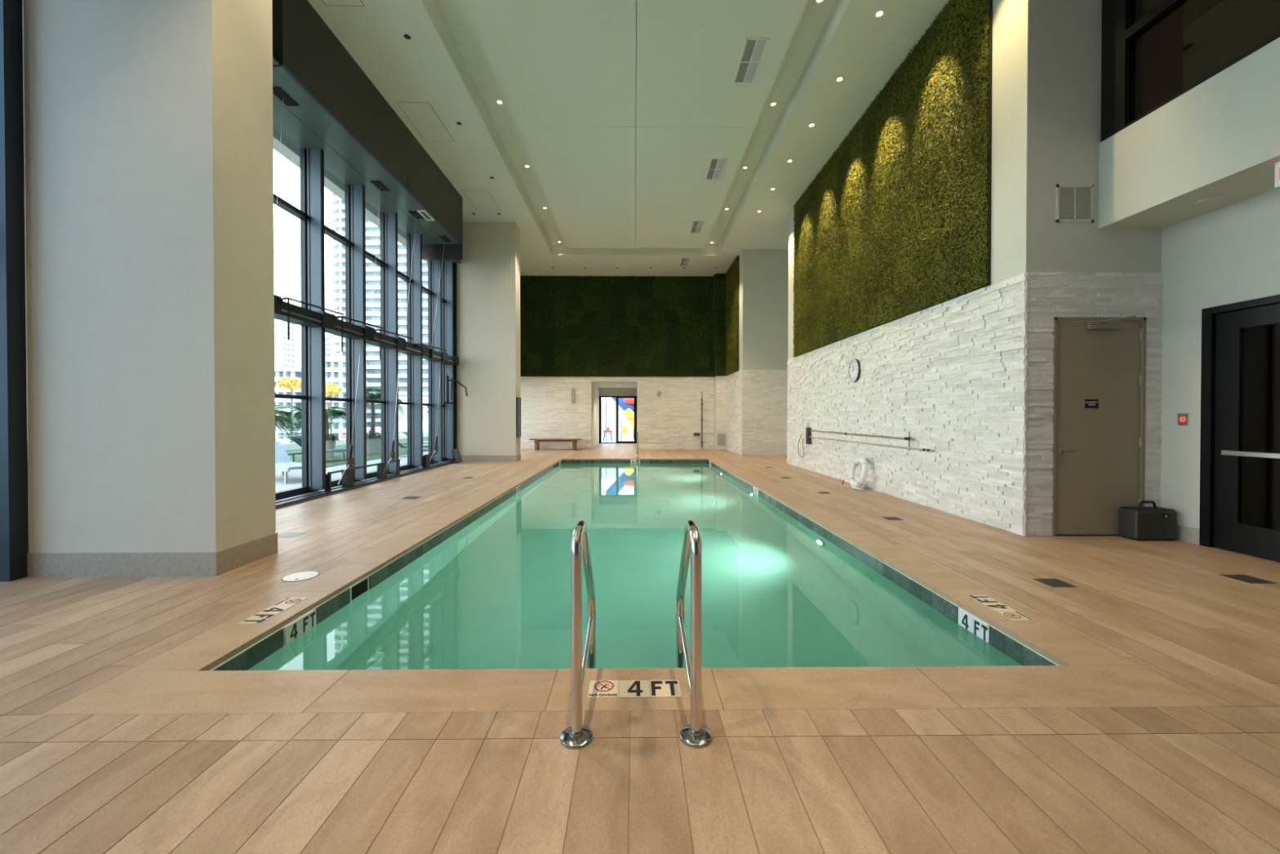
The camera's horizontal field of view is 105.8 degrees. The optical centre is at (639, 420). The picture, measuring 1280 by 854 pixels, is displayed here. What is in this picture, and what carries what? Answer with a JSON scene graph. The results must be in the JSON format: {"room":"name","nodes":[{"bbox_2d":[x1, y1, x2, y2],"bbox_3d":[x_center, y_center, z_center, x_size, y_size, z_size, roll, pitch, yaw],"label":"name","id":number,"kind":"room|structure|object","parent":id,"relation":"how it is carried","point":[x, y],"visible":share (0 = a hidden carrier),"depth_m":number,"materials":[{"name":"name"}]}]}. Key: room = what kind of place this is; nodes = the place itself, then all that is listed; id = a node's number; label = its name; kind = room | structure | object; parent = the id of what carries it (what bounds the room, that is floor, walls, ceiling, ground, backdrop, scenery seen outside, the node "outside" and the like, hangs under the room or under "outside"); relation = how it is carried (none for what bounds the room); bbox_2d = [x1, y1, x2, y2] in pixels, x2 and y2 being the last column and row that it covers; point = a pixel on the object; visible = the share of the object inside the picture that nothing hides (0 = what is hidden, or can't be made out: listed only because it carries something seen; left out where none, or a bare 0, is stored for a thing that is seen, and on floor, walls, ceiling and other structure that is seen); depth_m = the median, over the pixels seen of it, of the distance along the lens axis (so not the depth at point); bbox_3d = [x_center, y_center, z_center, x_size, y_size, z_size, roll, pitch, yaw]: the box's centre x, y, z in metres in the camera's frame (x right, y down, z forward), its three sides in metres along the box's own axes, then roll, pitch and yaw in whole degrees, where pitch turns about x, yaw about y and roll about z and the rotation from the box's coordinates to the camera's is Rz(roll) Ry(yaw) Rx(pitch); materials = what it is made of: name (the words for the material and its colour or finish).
{"room":"indoor swimming pool","nodes":[
{"label":"indoor swimming pool","id":0,"kind":"room"},
{"bbox_2d":[273,137,427,262],"bbox_3d":[-6.292,-5.402,12.232,0.300,1.250,16.500,0,1,-1],"label":"wall","id":1,"kind":"structure","parent":0,"point":[285,151],"depth_m":9.76,"materials":[{"name":"paint"}]},
{"bbox_2d":[520,375,726,449],"bbox_3d":[-1.235,-2.423,20.398,10.400,7.350,0.738,0,1,-1],"label":"wall","id":2,"kind":"structure","parent":0,"point":[669,420],"depth_m":20.46,"materials":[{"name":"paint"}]},
{"bbox_2d":[591,382,637,448],"bbox_3d":[-1.110,-0.296,22.987,2.350,3.050,4.400,0,1,-1],"label":"wall niche","id":3,"kind":"object","parent":2,"relation":"in","point":[598,388],"visible":0.52,"depth_m":23.15,"materials":[{"name":"paint"}]},
{"bbox_2d":[599,395,636,443],"bbox_3d":[-1.132,-0.052,24.924,1.950,2.430,0.130,0,1,-1],"label":"door","id":4,"kind":"structure","parent":3,"relation":"attached to","point":[600,397],"depth_m":24.90,"materials":[{"name":"black metal"}]},
{"bbox_2d":[520,275,713,377],"bbox_3d":[-1.601,-3.977,20.388,9.526,4.276,0.122,0,1,-1],"label":"wall","id":5,"kind":"structure","parent":2,"relation":"attached to","point":[571,326],"depth_m":20.40,"materials":[{"name":"green plant"}]},
{"bbox_2d":[712,274,715,376],"bbox_3d":[3.099,-3.974,20.296,0.093,4.259,0.411,0,1,-1],"label":"wall","id":6,"kind":"structure","parent":2,"relation":"attached to","point":[714,275],"depth_m":20.17,"materials":[{"name":"green plant"}]},
{"bbox_2d":[715,273,726,376],"bbox_3d":[3.375,-3.973,20.051,0.520,4.268,0.110,0,1,-1],"label":"wall","id":7,"kind":"structure","parent":2,"relation":"attached to","point":[721,290],"depth_m":20.05,"materials":[{"name":"green plant"}]},
{"bbox_2d":[716,432,725,445],"bbox_3d":[3.379,0.770,20.107,0.380,0.530,0.042,0,1,-1],"label":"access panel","id":8,"kind":"object","parent":2,"relation":"in","point":[721,437],"visible":1,"depth_m":20.09,"materials":[{"name":"paint"}]},
{"bbox_2d":[307,0,951,276],"bbox_3d":[-0.139,-6.287,7.694,12.700,0.600,25.900,0,1,-1],"label":"ceiling","id":9,"kind":"structure","parent":0,"point":[624,102],"depth_m":9.15,"materials":[{"name":"paint"}]},
{"bbox_2d":[321,0,364,6],"bbox_3d":[-4.244,-5.974,6.385,0.564,0.004,1.194,0,1,-1],"label":"access panel","id":10,"kind":"object","parent":9,"relation":"attached to","point":[326,2],"visible":1,"depth_m":6.92,"materials":[{"name":"paint"}]},
{"bbox_2d":[271,0,462,263],"bbox_3d":[-5.433,-5.162,9.318,1.350,1.680,10.850,0,1,-1],"label":"bulkhead","id":11,"kind":"object","parent":9,"relation":"hanging from","point":[331,105],"visible":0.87,"depth_m":8.36,"materials":[{"name":"grey paint"}]},
{"bbox_2d":[273,97,283,312],"bbox_3d":[-5.329,-3.152,7.113,0.326,3.100,0.075,0,1,13],"label":"cable","id":12,"kind":"object","parent":11,"relation":"hanging from","point":[282,98],"visible":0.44,"depth_m":7.08,"materials":[{"name":"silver metal"}]},
{"bbox_2d":[368,186,380,341],"bbox_3d":[-5.370,-3.176,9.833,0.308,3.100,0.076,0,1,14],"label":"cable","id":13,"kind":"object","parent":11,"relation":"hanging from","point":[372,330],"visible":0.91,"depth_m":9.84,"materials":[{"name":"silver metal"}]},
{"bbox_2d":[402,218,416,350],"bbox_3d":[-5.337,-3.188,11.231,0.402,3.100,0.072,0,1,10],"label":"cable","id":14,"kind":"object","parent":11,"relation":"hanging from","point":[405,348],"visible":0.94,"depth_m":11.24,"materials":[{"name":"silver metal"}]},
{"bbox_2d":[429,241,444,358],"bbox_3d":[-5.320,-3.201,12.730,0.469,3.101,0.070,0,1,9],"label":"cable","id":15,"kind":"object","parent":11,"relation":"hanging from","point":[431,348],"visible":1,"depth_m":12.74,"materials":[{"name":"silver metal"}]},
{"bbox_2d":[395,102,453,141],"bbox_3d":[-4.293,-6.003,9.764,0.624,0.004,1.294,0,1,-1],"label":"access panel","id":16,"kind":"object","parent":9,"relation":"attached to","point":[422,115],"visible":1,"depth_m":9.70,"materials":[{"name":"paint"}]},
{"bbox_2d":[461,189,500,210],"bbox_3d":[-4.334,-6.034,13.274,0.664,0.004,1.274,0,1,-1],"label":"access panel","id":17,"kind":"object","parent":9,"relation":"attached to","point":[482,200],"visible":1,"depth_m":13.20,"materials":[{"name":"paint"}]},
{"bbox_2d":[679,257,690,266],"bbox_3d":[1.716,-6.076,18.524,0.340,0.012,0.950,0,1,-1],"label":"ceiling vent","id":18,"kind":"object","parent":9,"relation":"in","point":[684,261],"visible":1,"depth_m":18.49,"materials":[{"name":"white metal"}]},
{"bbox_2d":[689,221,705,233],"bbox_3d":[1.785,-6.046,15.129,0.360,0.012,0.960,0,1,-1],"label":"ceiling vent","id":19,"kind":"object","parent":9,"relation":"in","point":[697,226],"visible":1,"depth_m":15.12,"materials":[{"name":"white metal"}]},
{"bbox_2d":[705,158,726,180],"bbox_3d":[1.806,-6.015,11.595,0.360,0.012,0.990,0,1,-1],"label":"ceiling vent","id":20,"kind":"object","parent":9,"relation":"in","point":[716,166],"visible":1,"depth_m":11.55,"materials":[{"name":"white metal"}]},
{"bbox_2d":[733,37,768,84],"bbox_3d":[1.837,-5.985,8.080,0.360,0.012,1.020,0,1,-1],"label":"ceiling vent","id":21,"kind":"object","parent":9,"relation":"in","point":[753,50],"visible":1,"depth_m":8.03,"materials":[{"name":"white metal"}]},
{"bbox_2d":[874,8,884,17],"bbox_3d":[3.518,-5.976,7.109,0.150,0.012,0.150,0,1,-1],"label":"recessed light","id":22,"kind":"object","parent":9,"relation":"in","point":[881,12],"visible":1,"depth_m":7.10,"materials":[{"name":"white ceramic"}]},
{"bbox_2d":[0,436,1279,853],"bbox_3d":[-0.202,1.302,17.511,16.000,0.150,45.000,0,1,-1],"label":"floor","id":23,"kind":"structure","parent":0,"point":[1098,780],"depth_m":2.00,"materials":[{"name":"tile"}]},
{"bbox_2d":[22,0,277,577],"bbox_3d":[-4.476,-2.308,4.509,1.612,7.303,0.724,0,1,-1],"label":"column","id":24,"kind":"structure","parent":23,"relation":"on","point":[149,256],"depth_m":4.17,"materials":[{"name":"white paint"}]},
{"bbox_2d":[277,532,306,537],"bbox_3d":[-4.085,1.329,5.655,0.240,0.003,0.240,0,1,-1],"label":"floor drain","id":25,"kind":"object","parent":23,"relation":"on","point":[286,534],"visible":0.91,"depth_m":5.66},
{"bbox_2d":[281,571,319,582],"bbox_3d":[-2.928,1.341,4.178,0.270,0.005,0.270,0,1,-1],"label":"lid","id":26,"kind":"object","parent":23,"relation":"on","point":[302,575],"visible":1,"depth_m":4.16,"materials":[{"name":"white plastic"}]},
{"bbox_2d":[273,148,458,509],"bbox_3d":[-5.699,-1.723,10.265,0.480,6.033,8.950,0,1,-1],"label":"window","id":27,"kind":"structure","parent":23,"relation":"on","point":[314,322],"depth_m":9.80,"materials":[{"name":"metal"}]},
{"bbox_2d":[277,297,343,339],"bbox_3d":[-5.349,-1.557,7.860,0.187,0.636,1.261,0,1,7],"label":"lever","id":28,"kind":"object","parent":27,"relation":"attached to","point":[280,300],"visible":0.94,"depth_m":7.35,"materials":[{"name":"black metal"}]},
{"bbox_2d":[337,337,361,484],"bbox_3d":[-5.439,-0.230,9.191,0.186,2.784,0.703,0,1,-1],"label":"pole","id":29,"kind":"object","parent":27,"relation":"hanging from","point":[350,460],"visible":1,"depth_m":9.02,"materials":[{"name":"silver metal"}]},
{"bbox_2d":[333,315,383,351],"bbox_3d":[-5.365,-1.568,9.210,0.187,0.636,1.261,0,1,7],"label":"lever","id":30,"kind":"object","parent":27,"relation":"attached to","point":[335,318],"visible":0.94,"depth_m":8.69,"materials":[{"name":"black metal"}]},
{"bbox_2d":[382,352,399,473],"bbox_3d":[-5.457,-0.243,10.761,0.186,2.784,0.703,0,1,-1],"label":"pole","id":31,"kind":"object","parent":27,"relation":"hanging from","point":[393,454],"visible":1,"depth_m":10.59,"materials":[{"name":"silver metal"}]},
{"bbox_2d":[373,328,413,359],"bbox_3d":[-5.380,-1.580,10.510,0.187,0.636,1.261,0,1,7],"label":"lever","id":32,"kind":"object","parent":27,"relation":"attached to","point":[380,330],"visible":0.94,"depth_m":10.00,"materials":[{"name":"black metal"}]},
{"bbox_2d":[413,343,445,368],"bbox_3d":[-5.402,-1.597,12.460,0.187,0.636,1.261,0,1,7],"label":"lever","id":33,"kind":"object","parent":27,"relation":"attached to","point":[416,345],"visible":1,"depth_m":11.94,"materials":[{"name":"black metal"}]},
{"bbox_2d":[429,363,440,462],"bbox_3d":[-5.484,-0.264,13.091,0.186,2.784,0.703,0,1,-1],"label":"pole","id":34,"kind":"object","parent":27,"relation":"hanging from","point":[436,441],"visible":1,"depth_m":12.93,"materials":[{"name":"silver metal"}]},
{"bbox_2d":[444,375,467,404],"bbox_3d":[-5.451,-0.889,14.268,0.219,0.810,0.948,0,1,15],"label":"lever","id":35,"kind":"object","parent":27,"relation":"attached to","point":[447,402],"depth_m":13.94,"materials":[{"name":"black metal"}]},
{"bbox_2d":[451,448,462,463],"bbox_3d":[-5.403,1.033,14.298,0.154,0.415,0.440,0,1,-1],"label":"leaning board","id":36,"kind":"object","parent":23,"relation":"on","point":[456,454],"visible":1,"depth_m":14.24,"materials":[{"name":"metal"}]},
{"bbox_2d":[457,222,520,462],"bbox_3d":[-4.703,-2.400,15.046,1.842,7.303,0.624,0,1,-1],"label":"column","id":37,"kind":"structure","parent":23,"relation":"on","point":[488,273],"depth_m":14.75,"materials":[{"name":"white paint"}]},
{"bbox_2d":[515,396,520,437],"bbox_3d":[-3.774,-0.107,15.077,0.040,1.240,0.520,0,1,-1],"label":"wall screen","id":38,"kind":"object","parent":37,"relation":"attached to","point":[517,399],"visible":1,"depth_m":14.92,"materials":[{"name":"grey metal"}]},
{"bbox_2d":[528,438,582,449],"bbox_3d":[-3.496,0.977,20.070,2.130,0.455,0.440,0,1,-1],"label":"wooden bench","id":39,"kind":"object","parent":23,"relation":"on","point":[536,441],"visible":0.99,"depth_m":20.01,"materials":[{"name":"brown wood"}]},
{"bbox_2d":[560,520,595,748],"bbox_3d":[-0.276,1.411,2.417,0.140,1.896,0.816,0,1,-1],"label":"pool handrail","id":40,"kind":"object","parent":23,"relation":"on","point":[577,735],"visible":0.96,"depth_m":2.06,"materials":[{"name":"metal"}]},
{"bbox_2d":[601,399,633,436],"bbox_3d":[-1.386,-0.213,33.536,14.000,2.600,0.500,0,1,-1],"label":"wall","id":41,"kind":"structure","parent":23,"relation":"on","point":[611,403],"depth_m":33.48,"materials":[{"name":"white paint"}]},
{"bbox_2d":[611,397,634,439],"bbox_3d":[-0.807,-0.588,29.491,2.983,3.462,1.389,0,1,16],"label":"mural","id":42,"kind":"object","parent":41,"relation":"attached to","point":[627,405],"visible":0.4,"depth_m":29.09,"materials":[{"name":"multicoloured paint"}]},
{"bbox_2d":[621,418,628,434],"bbox_3d":[-0.702,0.515,27.499,0.770,1.290,0.420,0,1,-1],"label":"ball","id":43,"kind":"object","parent":23,"relation":"on","point":[624,429],"visible":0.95,"depth_m":27.36,"materials":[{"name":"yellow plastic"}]},
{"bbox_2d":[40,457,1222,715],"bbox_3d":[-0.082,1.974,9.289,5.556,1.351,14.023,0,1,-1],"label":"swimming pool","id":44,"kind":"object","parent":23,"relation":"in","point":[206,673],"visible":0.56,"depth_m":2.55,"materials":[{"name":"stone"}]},
{"bbox_2d":[237,597,306,623],"bbox_3d":[-2.605,1.347,3.452,0.152,0.004,0.462,0,1,-1],"label":"depth marker","id":45,"kind":"object","parent":44,"relation":"on","point":[277,608],"visible":1,"depth_m":3.42,"materials":[{"name":"beige tile"}]},
{"bbox_2d":[284,608,315,644],"bbox_3d":[-2.390,1.451,3.410,0.015,0.128,0.308,0,1,-1],"label":"depth marker","id":46,"kind":"object","parent":44,"relation":"attached to","point":[292,630],"visible":0.98,"depth_m":3.39,"materials":[{"name":"white tile"}]},
{"bbox_2d":[586,680,681,697],"bbox_3d":[-0.028,1.355,2.452,0.462,0.004,0.152,0,1,-1],"label":"depth marker","id":47,"kind":"object","parent":44,"relation":"on","point":[597,688],"visible":1,"depth_m":2.45,"materials":[{"name":"beige tile"}]},
{"bbox_2d":[245,462,1023,670],"bbox_3d":[-0.082,1.449,9.284,4.790,0.001,13.257,0,1,-1],"label":"pool water","id":48,"kind":"object","parent":44,"relation":"in","point":[495,593],"visible":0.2,"depth_m":4.14,"materials":[{"name":"teal liquid"}]},
{"bbox_2d":[635,429,639,466],"bbox_3d":[-0.079,1.323,15.505,0.120,2.044,1.534,0,1,-1],"label":"stair handrail","id":49,"kind":"object","parent":44,"relation":"on","point":[637,457],"visible":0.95,"depth_m":15.11,"materials":[{"name":"metal"}]},
{"bbox_2d":[958,608,990,642],"bbox_3d":[2.361,1.451,3.425,0.015,0.128,0.308,0,1,-1],"label":"depth marker","id":50,"kind":"object","parent":44,"relation":"attached to","point":[980,628],"visible":0.98,"depth_m":3.41,"materials":[{"name":"white tile"}]},
{"bbox_2d":[966,595,1035,620],"bbox_3d":[2.595,1.346,3.502,0.152,0.004,0.462,0,1,-1],"label":"depth marker","id":51,"kind":"object","parent":44,"relation":"on","point":[1007,611],"visible":1,"depth_m":3.48,"materials":[{"name":"beige tile"}]},
{"bbox_2d":[675,520,712,747],"bbox_3d":[0.237,1.411,2.423,0.140,1.896,0.816,0,1,-1],"label":"pool handrail","id":52,"kind":"object","parent":23,"relation":"on","point":[695,735],"visible":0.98,"depth_m":2.07,"materials":[{"name":"metal"}]},
{"bbox_2d":[841,456,867,489],"bbox_3d":[4.176,0.994,9.348,0.254,0.631,0.728,0,1,-1],"label":"life ring","id":53,"kind":"object","parent":23,"relation":"on","point":[855,485],"visible":1,"depth_m":9.20,"materials":[{"name":"white plastic"}]},
{"bbox_2d":[1033,578,1076,586],"bbox_3d":[3.439,1.343,4.017,0.200,0.003,0.200,0,1,-1],"label":"floor drain","id":54,"kind":"object","parent":23,"relation":"on","point":[1051,582],"visible":1,"depth_m":4.00,"materials":[{"name":"black metal"}]},
{"bbox_2d":[1118,500,1177,540],"bbox_3d":[5.737,1.118,5.472,0.460,0.428,0.229,0,1,-1],"label":"equipment case","id":55,"kind":"object","parent":23,"relation":"on","point":[1153,522],"visible":1,"depth_m":5.37,"materials":[{"name":"grey plastic"}]},
{"bbox_2d":[1220,574,1276,583],"bbox_3d":[5.158,1.342,4.112,0.220,0.003,0.220,0,1,-1],"label":"floor drain","id":56,"kind":"object","parent":23,"relation":"on","point":[1245,578],"visible":1,"depth_m":4.10,"materials":[{"name":"black metal"}]},
{"bbox_2d":[725,248,788,455],"bbox_3d":[4.753,-2.396,17.236,2.298,7.350,6.600,0,1,-1],"label":"wall","id":57,"kind":"structure","parent":0,"point":[757,418],"depth_m":17.18,"materials":[{"name":"paint"}]},
{"bbox_2d":[724,255,738,375],"bbox_3d":[3.568,-3.965,18.919,0.107,4.285,2.381,0,1,-1],"label":"wall","id":58,"kind":"structure","parent":57,"relation":"attached to","point":[731,315],"depth_m":18.65,"materials":[{"name":"green plant"}]},
{"bbox_2d":[786,0,1028,536],"bbox_3d":[4.552,-2.331,9.894,0.368,7.350,8.679,0,1,-1],"label":"wall","id":59,"kind":"structure","parent":0,"point":[948,374],"depth_m":7.06,"materials":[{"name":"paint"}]},
{"bbox_2d":[798,422,811,457],"bbox_3d":[4.290,0.500,12.654,0.090,0.941,0.758,0,1,-1],"label":"shepherds crook","id":60,"kind":"object","parent":59,"relation":"attached to","point":[807,433],"visible":1,"depth_m":12.32,"materials":[{"name":"metal"}]},
{"bbox_2d":[848,359,860,382],"bbox_3d":[4.353,-1.021,9.842,0.048,0.470,0.470,0,1,-1],"label":"wall clock","id":61,"kind":"object","parent":59,"relation":"attached to","point":[854,368],"visible":1,"depth_m":9.80,"materials":[{"name":"white plastic"}]},
{"bbox_2d":[808,429,913,451],"bbox_3d":[4.321,0.313,9.984,0.064,0.320,4.540,0,1,-1],"label":"pole","id":62,"kind":"object","parent":59,"relation":"attached to","point":[908,437],"visible":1,"depth_m":8.93,"materials":[{"name":"silver metal"}]},
{"bbox_2d":[808,436,933,451],"bbox_3d":[4.318,0.423,9.714,0.042,0.040,5.080,0,1,-1],"label":"pole","id":63,"kind":"object","parent":59,"relation":"attached to","point":[913,448],"visible":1,"depth_m":8.67,"materials":[{"name":"grey metal"}]},
{"bbox_2d":[792,0,992,356],"bbox_3d":[4.359,-3.871,9.842,0.094,4.263,7.483,0,1,-1],"label":"wall","id":64,"kind":"structure","parent":59,"relation":"attached to","point":[895,224],"depth_m":7.90,"materials":[{"name":"green plant"}]},
{"bbox_2d":[1008,0,1163,535],"bbox_3d":[5.380,-2.295,5.705,1.909,7.350,0.276,0,1,-1],"label":"wall","id":65,"kind":"structure","parent":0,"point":[1074,269],"depth_m":5.59,"materials":[{"name":"paint"}]},
{"bbox_2d":[1055,184,1093,222],"bbox_3d":[5.014,-2.504,5.581,0.433,0.430,0.013,0,1,-1],"label":"wall vent","id":66,"kind":"object","parent":65,"relation":"attached to","point":[1074,203],"visible":1,"depth_m":5.58,"materials":[{"name":"metal"}]},
{"bbox_2d":[1051,315,1146,535],"bbox_3d":[5.309,0.060,5.548,1.068,2.544,0.269,0,1,-1],"label":"door","id":67,"kind":"structure","parent":65,"relation":"attached to","point":[1099,468],"depth_m":5.62,"materials":[{"name":"beige paint"}]},
{"bbox_2d":[1084,399,1098,408],"bbox_3d":[5.237,-0.199,5.611,0.154,0.100,0.007,0,1,-1],"label":"door sign","id":68,"kind":"object","parent":67,"relation":"attached to","point":[1089,403],"visible":1,"depth_m":5.61,"materials":[{"name":"black plastic"}]},
{"bbox_2d":[1097,37,1279,229],"bbox_3d":[7.376,-2.663,0.337,4.040,0.980,10.550,0,1,-1],"label":"wall","id":69,"kind":"structure","parent":0,"point":[1220,136],"depth_m":4.66,"materials":[{"name":"paint"}]},
{"bbox_2d":[1100,0,1279,142],"bbox_3d":[5.430,-4.439,0.394,0.130,2.570,10.340,0,1,-1],"label":"window","id":70,"kind":"structure","parent":69,"relation":"in","point":[1153,52],"depth_m":4.93,"materials":[{"name":"black glass"}]},
{"bbox_2d":[1195,195,1223,204],"bbox_3d":[5.691,-2.200,4.837,0.180,0.025,0.180,0,1,-1],"label":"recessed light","id":71,"kind":"object","parent":69,"relation":"attached to","point":[1211,199],"visible":1,"depth_m":4.82,"materials":[{"name":"paint"}]},
{"bbox_2d":[1274,161,1279,187],"bbox_3d":[5.454,-2.097,3.970,0.042,0.215,0.350,0,1,-1],"label":"exit sign","id":72,"kind":"object","parent":69,"relation":"hanging from","point":[1277,177],"visible":1,"depth_m":4.13,"materials":[{"name":"white plastic"}]},
{"bbox_2d":[1160,187,1279,528],"bbox_3d":[6.196,-0.373,0.343,0.200,3.600,10.550,0,1,-1],"label":"wall","id":73,"kind":"structure","parent":0,"point":[1230,254],"depth_m":5.27,"materials":[{"name":"paint"}]},
{"bbox_2d":[1177,413,1188,425],"bbox_3d":[6.030,-0.017,5.377,0.016,0.130,0.105,0,1,-1],"label":"plate","id":74,"kind":"object","parent":73,"relation":"attached to","point":[1183,418],"visible":1,"depth_m":5.37,"materials":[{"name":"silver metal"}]},
{"bbox_2d":[1175,524,1199,544],"bbox_3d":[6.031,1.248,5.406,0.015,0.170,0.410,0,1,-1],"label":"baseboard","id":75,"kind":"structure","parent":73,"relation":"attached to","point":[1184,533],"depth_m":5.32,"materials":[{"name":"grey stone"}]},
{"bbox_2d":[1199,294,1279,560],"bbox_3d":[6.092,0.079,4.181,0.220,2.530,2.020,0,1,-1],"label":"door","id":76,"kind":"structure","parent":73,"relation":"in","point":[1240,435],"depth_m":4.89,"materials":[{"name":"black metal"}]},
{"bbox_3d":[-5.860,-5.316,-0.514,1.270,1.200,9.600,0,1,-1],"label":"wall","id":77,"kind":"structure","parent":0,"visible":0},
{"bbox_2d":[0,0,28,581],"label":"window","id":78,"kind":"structure","parent":77,"relation":"in","point":[14,503],"depth_m":4.07,"materials":[{"name":"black metal"}]},
{"label":"outside","id":79,"kind":"structure","parent":0,"visible":0},
{"bbox_3d":[-219.594,16.418,167.631,404.700,1.000,500.000,0,1,-1],"label":"ground","id":80,"kind":"structure","parent":79,"visible":0},
{"bbox_2d":[274,318,301,367],"bbox_3d":[-204.195,-25.029,275.959,10.800,80.000,15.800,0,1,-1],"label":"apartment tower","id":81,"kind":"structure","parent":80,"relation":"on","point":[285,349],"depth_m":272.36,"materials":[{"name":"white concrete"}]},
{"bbox_2d":[274,366,301,443],"bbox_3d":[-109.267,-0.104,152.757,11.800,32.302,14.800,0,1,-1],"label":"office building","id":82,"kind":"structure","parent":80,"relation":"on","point":[280,372],"depth_m":145.64,"materials":[{"name":"concrete"}]},
{"bbox_2d":[275,376,301,443],"bbox_3d":[-42.975,5.728,59.563,2.708,22.269,2.744,0,1,25],"label":"tree","id":83,"kind":"object","parent":80,"relation":"on","point":[286,383],"visible":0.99,"depth_m":58.89,"materials":[{"name":"yellow plant"}]},
{"bbox_2d":[324,336,339,357],"bbox_3d":[-194.012,-18.471,303.636,13.800,66.402,14.800,0,1,-1],"label":"apartment tower","id":84,"kind":"structure","parent":80,"relation":"on","point":[329,345],"depth_m":296.59,"materials":[{"name":"white concrete"}]},
{"bbox_2d":[325,382,342,435],"bbox_3d":[-38.213,6.068,59.602,2.821,21.588,2.882,0,1,-1],"label":"tree","id":85,"kind":"object","parent":80,"relation":"on","point":[331,388],"visible":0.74,"depth_m":59.18,"materials":[{"name":"yellow plant"}]},
{"bbox_2d":[324,357,367,439],"bbox_3d":[-96.279,-1.664,153.893,11.800,35.402,12.800,0,1,-1],"label":"office building","id":86,"kind":"structure","parent":80,"relation":"on","point":[335,372],"depth_m":147.97,"materials":[{"name":"concrete"}]},
{"bbox_2d":[341,426,381,439],"bbox_3d":[-50.218,8.960,105.511,20.800,15.000,14.800,0,1,-1],"label":"podium building","id":87,"kind":"structure","parent":80,"relation":"on","point":[343,436],"depth_m":99.39,"materials":[{"name":"white concrete"}]},
{"bbox_2d":[332,192,428,427],"bbox_3d":[-90.414,-79.714,182.282,39.400,191.000,26.800,0,1,-1],"label":"apartment tower","id":88,"kind":"structure","parent":80,"relation":"on","point":[372,352],"depth_m":170.15,"materials":[{"name":"white concrete"}]},
{"bbox_2d":[398,395,428,434],"bbox_3d":[-24.759,6.855,65.781,14.800,19.902,10.800,0,1,-1],"label":"podium building","id":89,"kind":"structure","parent":80,"relation":"on","point":[402,424],"depth_m":60.30,"materials":[{"name":"white concrete"}]},
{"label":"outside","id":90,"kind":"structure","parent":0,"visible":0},
{"bbox_2d":[27,450,428,501],"bbox_3d":[-8.518,1.447,8.915,5.170,0.210,30.000,0,1,-1],"label":"floor","id":91,"kind":"structure","parent":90,"point":[294,476],"depth_m":11.99,"materials":[{"name":"white concrete"}]},
{"bbox_2d":[275,441,302,484],"bbox_3d":[-8.077,0.913,10.966,1.940,0.822,0.720,0,1,29],"label":"sun lounger","id":92,"kind":"object","parent":91,"relation":"on","point":[283,463],"visible":0.52,"depth_m":11.19,"materials":[{"name":"white plastic"}]},
{"bbox_2d":[294,446,428,467],"bbox_3d":[-10.014,1.248,18.497,2.400,0.018,10.800,0,1,-1],"label":"lawn","id":93,"kind":"structure","parent":91,"relation":"on","point":[337,460],"depth_m":16.20,"materials":[{"name":"green plant"}]},
{"bbox_2d":[275,404,301,444],"bbox_3d":[-10.420,0.398,13.005,2.358,1.777,2.166,0,1,-1],"label":"potted palm","id":94,"kind":"object","parent":93,"relation":"on","point":[283,419],"visible":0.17,"depth_m":13.20,"materials":[{"name":"green plant"}]},
{"bbox_2d":[287,406,346,457],"bbox_3d":[-10.863,0.375,16.758,2.160,1.758,2.112,0,1,33],"label":"potted palm","id":95,"kind":"object","parent":93,"relation":"on","point":[331,442],"visible":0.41,"depth_m":16.57,"materials":[{"name":"green plant"}]},
{"bbox_2d":[287,435,346,462],"bbox_3d":[-9.774,0.857,15.097,0.720,0.822,1.940,0,1,19],"label":"sun lounger","id":96,"kind":"object","parent":93,"relation":"on","point":[299,441],"visible":0.24,"depth_m":14.63,"materials":[{"name":"plastic"}]},
{"bbox_2d":[325,440,336,457],"bbox_3d":[-10.894,0.964,16.785,0.600,0.580,0.600,0,0,-1],"label":"planter","id":97,"kind":"object","parent":93,"relation":"on","point":[330,444],"depth_m":16.66,"materials":[{"name":"white concrete"}]},
{"bbox_2d":[343,388,404,453],"bbox_3d":[-10.096,0.029,18.307,2.025,2.423,1.785,0,1,26],"label":"potted palm","id":98,"kind":"object","parent":93,"relation":"on","point":[373,443],"visible":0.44,"depth_m":18.09,"materials":[{"name":"white ceramic"}]},
{"bbox_2d":[398,441,428,449],"bbox_3d":[-8.202,0.856,17.515,1.940,0.822,0.720,0,1,-36],"label":"sun lounger","id":99,"kind":"object","parent":91,"relation":"on","point":[424,446],"visible":0.33,"depth_m":17.09,"materials":[{"name":"plastic"}]},
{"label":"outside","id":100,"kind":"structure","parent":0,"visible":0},
{"bbox_2d":[285,436,428,459],"bbox_3d":[-13.410,1.321,26.860,4.200,0.250,66.000,0,1,-1],"label":"lawn","id":101,"kind":"structure","parent":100,"point":[424,438],"depth_m":21.07,"materials":[{"name":"green plant"}]},
{"bbox_2d":[26,419,428,450],"bbox_3d":[-15.291,0.530,33.832,0.400,1.210,52.000,0,1,-1],"label":"terrace railing","id":102,"kind":"object","parent":101,"relation":"on","point":[286,446],"visible":0.04,"depth_m":24.03,"materials":[{"name":"concrete"}]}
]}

